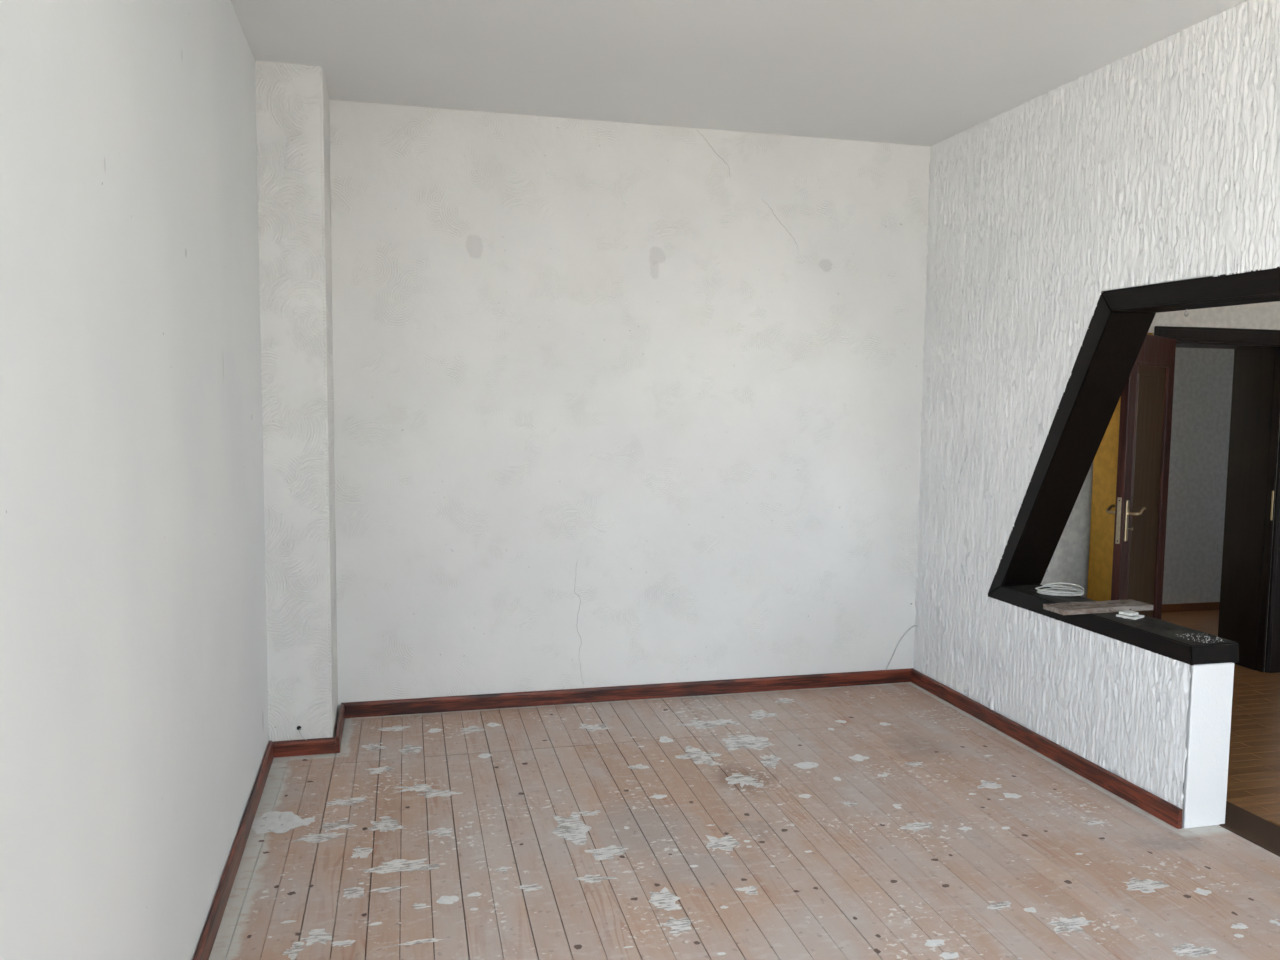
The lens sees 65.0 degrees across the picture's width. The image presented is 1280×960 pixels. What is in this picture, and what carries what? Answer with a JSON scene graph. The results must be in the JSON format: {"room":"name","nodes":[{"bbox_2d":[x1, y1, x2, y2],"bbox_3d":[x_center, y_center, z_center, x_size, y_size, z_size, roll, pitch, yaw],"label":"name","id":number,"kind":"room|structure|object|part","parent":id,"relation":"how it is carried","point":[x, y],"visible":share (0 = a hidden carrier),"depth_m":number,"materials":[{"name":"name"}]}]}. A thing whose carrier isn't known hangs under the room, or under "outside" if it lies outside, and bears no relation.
{"room":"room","nodes":[
{"label":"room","id":0,"kind":"room"},
{"bbox_2d":[0,0,268,959],"bbox_3d":[-1.050,-0.033,1.687,0.150,3.020,6.850,-1,5,-14],"label":"wall","id":1,"kind":"structure","parent":0,"point":[134,723],"depth_m":2.09,"materials":[{"name":"white paint"}]},
{"bbox_2d":[193,741,273,959],"bbox_3d":[-0.926,1.433,1.607,0.019,0.075,5.897,-1,5,-14],"label":"baseboard","id":2,"kind":"structure","parent":1,"relation":"attached to","point":[205,945],"depth_m":3.32,"materials":[{"name":"brown wood"}]},
{"bbox_2d":[255,61,337,740],"bbox_3d":[-1.561,-0.278,4.615,0.270,3.020,0.500,-1,5,-14],"label":"wall pillar","id":3,"kind":"structure","parent":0,"point":[293,120],"depth_m":4.37,"materials":[{"name":"paint"}]},
{"bbox_2d":[272,737,335,757],"bbox_3d":[-1.507,1.194,4.485,0.284,0.068,0.018,-1,5,-14],"label":"baseboard","id":4,"kind":"structure","parent":3,"relation":"attached to","point":[287,748],"depth_m":4.48,"materials":[{"name":"brown wood"}]},
{"bbox_2d":[336,704,344,752],"bbox_3d":[-1.419,1.169,4.757,0.019,0.075,0.503,-1,5,-14],"label":"baseboard","id":5,"kind":"structure","parent":3,"relation":"attached to","point":[340,726],"depth_m":4.68,"materials":[{"name":"brown wood"}]},
{"bbox_2d":[329,100,930,718],"bbox_3d":[-0.019,-0.323,5.355,3.620,3.020,0.201,-1,5,-14],"label":"wall","id":6,"kind":"structure","parent":0,"point":[615,403],"depth_m":5.22,"materials":[{"name":"white paint"}]},
{"bbox_2d":[341,668,913,717],"bbox_3d":[0.042,1.133,5.382,3.156,0.075,0.019,-1,5,-14],"label":"baseboard","id":7,"kind":"structure","parent":6,"relation":"attached to","point":[744,685],"depth_m":5.33,"materials":[{"name":"brown wood"}]},
{"bbox_2d":[885,625,917,669],"bbox_3d":[1.486,0.962,5.727,0.191,0.271,0.027,0,5,-7],"label":"cable","id":8,"kind":"object","parent":6,"relation":"attached to","point":[913,625],"visible":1,"depth_m":5.72,"materials":[{"name":"white plastic"}]},
{"bbox_2d":[231,0,1246,145],"bbox_3d":[2.571,-1.688,3.118,7.900,0.120,8.150,-1,5,-14],"label":"ceiling","id":9,"kind":"structure","parent":0,"point":[907,72],"depth_m":4.06,"materials":[{"name":"paint"}]},
{"bbox_2d":[209,610,1279,959],"bbox_3d":[2.485,1.409,3.385,7.700,0.102,7.900,-1,5,-14],"label":"floor","id":10,"kind":"structure","parent":0,"point":[889,821],"depth_m":3.64,"materials":[{"name":"brown wood"}]},
{"bbox_2d":[1040,460,1093,597],"bbox_3d":[2.187,-0.322,5.496,0.730,3.000,0.050,-1,5,-14],"label":"wall","id":11,"kind":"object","parent":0,"point":[1069,563],"depth_m":5.58,"materials":[{"name":"paint"}]},
{"bbox_2d":[913,0,1279,828],"bbox_3d":[2.440,-0.070,2.576,0.199,3.020,6.400,-1,5,-14],"label":"wall","id":12,"kind":"structure","parent":0,"point":[1159,163],"depth_m":4.42,"materials":[{"name":"white paint"}]},
{"bbox_2d":[911,669,1182,828],"bbox_3d":[1.800,1.200,4.783,0.019,0.075,2.032,-1,5,-14],"label":"baseboard","id":13,"kind":"structure","parent":12,"relation":"attached to","point":[1154,805],"depth_m":4.47,"materials":[{"name":"brown wood"}]},
{"bbox_2d":[988,267,1279,664],"bbox_3d":[2.419,0.059,2.739,0.221,1.442,4.703,-1,5,-14],"label":"trim","id":14,"kind":"structure","parent":12,"relation":"attached to","point":[1121,321],"depth_m":4.33,"materials":[{"name":"black wood"}]},
{"bbox_2d":[1035,583,1083,595],"bbox_3d":[1.968,0.513,4.711,0.213,0.046,0.138,3,5,24],"label":"coiled cable","id":15,"kind":"object","parent":14,"relation":"on","point":[1054,593],"visible":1,"depth_m":4.71,"materials":[{"name":"white plastic"}]},
{"bbox_3d":[1.952,-0.100,4.621,0.221,1.436,0.810,-1,5,-14],"label":"post","id":16,"kind":"part","parent":14,"relation":"part of","materials":[{"name":"black wood"}]},
{"bbox_2d":[1043,599,1153,614],"bbox_3d":[1.999,0.553,4.380,0.463,0.023,0.136,-1,5,-16],"label":"batten","id":17,"kind":"object","parent":14,"relation":"on","point":[1087,607],"visible":0.98,"depth_m":4.35,"materials":[{"name":"wood"}]},
{"bbox_3d":[2.008,0.601,4.423,0.221,0.078,1.332,-1,5,-14],"label":"sill","id":18,"kind":"part","parent":14,"relation":"part of","materials":[{"name":"black wood"}]},
{"bbox_2d":[1116,610,1143,619],"bbox_3d":[2.062,0.567,4.230,0.093,0.022,0.082,-3,6,-39],"label":"switch plate","id":19,"kind":"object","parent":14,"relation":"on","point":[1135,617],"depth_m":4.22,"materials":[{"name":"white plastic"}]},
{"bbox_3d":[2.064,0.561,4.242,0.056,0.013,0.056,-2,5,-29],"label":"light switch","id":20,"kind":"part","parent":19,"relation":"part of","materials":[{"name":"white plastic"}]},
{"bbox_2d":[1176,634,1221,642],"bbox_3d":[2.163,0.608,3.867,0.146,0.003,0.143,-1,5,-14],"label":"crumbs","id":21,"kind":"object","parent":14,"relation":"on","point":[1176,634],"visible":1,"depth_m":3.85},
{"bbox_2d":[1219,801,1279,856],"bbox_3d":[2.630,1.433,2.611,0.210,0.024,6.130,-1,5,-14],"label":"trim","id":22,"kind":"structure","parent":12,"relation":"attached to","point":[1251,827],"depth_m":3.81,"materials":[{"name":"brown wood"}]},
{"bbox_2d":[1087,301,1279,669],"bbox_3d":[3.653,-0.365,6.332,3.980,3.020,0.870,-1,5,-14],"label":"wall","id":23,"kind":"structure","parent":0,"point":[1105,462],"depth_m":5.99,"materials":[{"name":"paint"}]},
{"bbox_2d":[1106,326,1279,672],"bbox_3d":[3.020,0.145,5.799,1.632,2.037,0.622,-2,5,-31],"label":"door","id":24,"kind":"structure","parent":23,"relation":"in","point":[1146,404],"depth_m":5.93,"materials":[{"name":"brown wood"}]},
{"bbox_3d":[2.494,0.155,5.283,0.061,0.046,0.124,5,6,42],"label":"lever handle","id":25,"kind":"part","parent":24,"relation":"part of","materials":[{"name":"gold metal"}]},
{"bbox_3d":[2.577,0.163,5.207,0.061,0.046,0.124,5,6,42],"label":"lever handle","id":26,"kind":"part","parent":24,"relation":"part of","materials":[{"name":"gold metal"}]},
{"bbox_3d":[2.731,0.161,5.459,0.028,1.585,0.570,5,6,42],"label":"panel","id":27,"kind":"part","parent":24,"relation":"part of","materials":[{"name":"brown wood"}]},
{"bbox_3d":[2.731,0.161,5.459,0.046,1.579,0.564,5,6,42],"label":"moulding","id":28,"kind":"part","parent":24,"relation":"part of","materials":[{"name":"brown wood"}]},
{"bbox_3d":[3.389,-0.829,5.764,1.016,0.082,0.026,-1,5,-14],"label":"casing","id":29,"kind":"part","parent":24,"relation":"part of","materials":[{"name":"black wood"}]},
{"bbox_3d":[3.746,0.151,5.951,0.004,0.175,0.012,-1,5,-14],"label":"strike plate","id":30,"kind":"part","parent":24,"relation":"part of","materials":[{"name":"gold metal"}]},
{"bbox_3d":[3.817,0.182,5.956,0.112,1.955,0.026,-1,5,-14],"label":"casing","id":31,"kind":"part","parent":24,"relation":"part of","materials":[{"name":"black wood"}]},
{"bbox_2d":[1162,348,1233,603],"bbox_3d":[3.356,-0.466,7.531,3.980,3.020,0.150,-1,5,-14],"label":"wall","id":32,"kind":"structure","parent":0,"point":[1203,377],"depth_m":7.72,"materials":[{"name":"grey paint"}]},
{"bbox_2d":[1162,602,1219,611],"bbox_3d":[3.409,0.995,7.583,3.880,0.060,0.015,-1,5,-14],"label":"baseboard","id":33,"kind":"structure","parent":32,"relation":"attached to","point":[1180,607],"depth_m":7.79,"materials":[{"name":"brown wood"}]}
]}

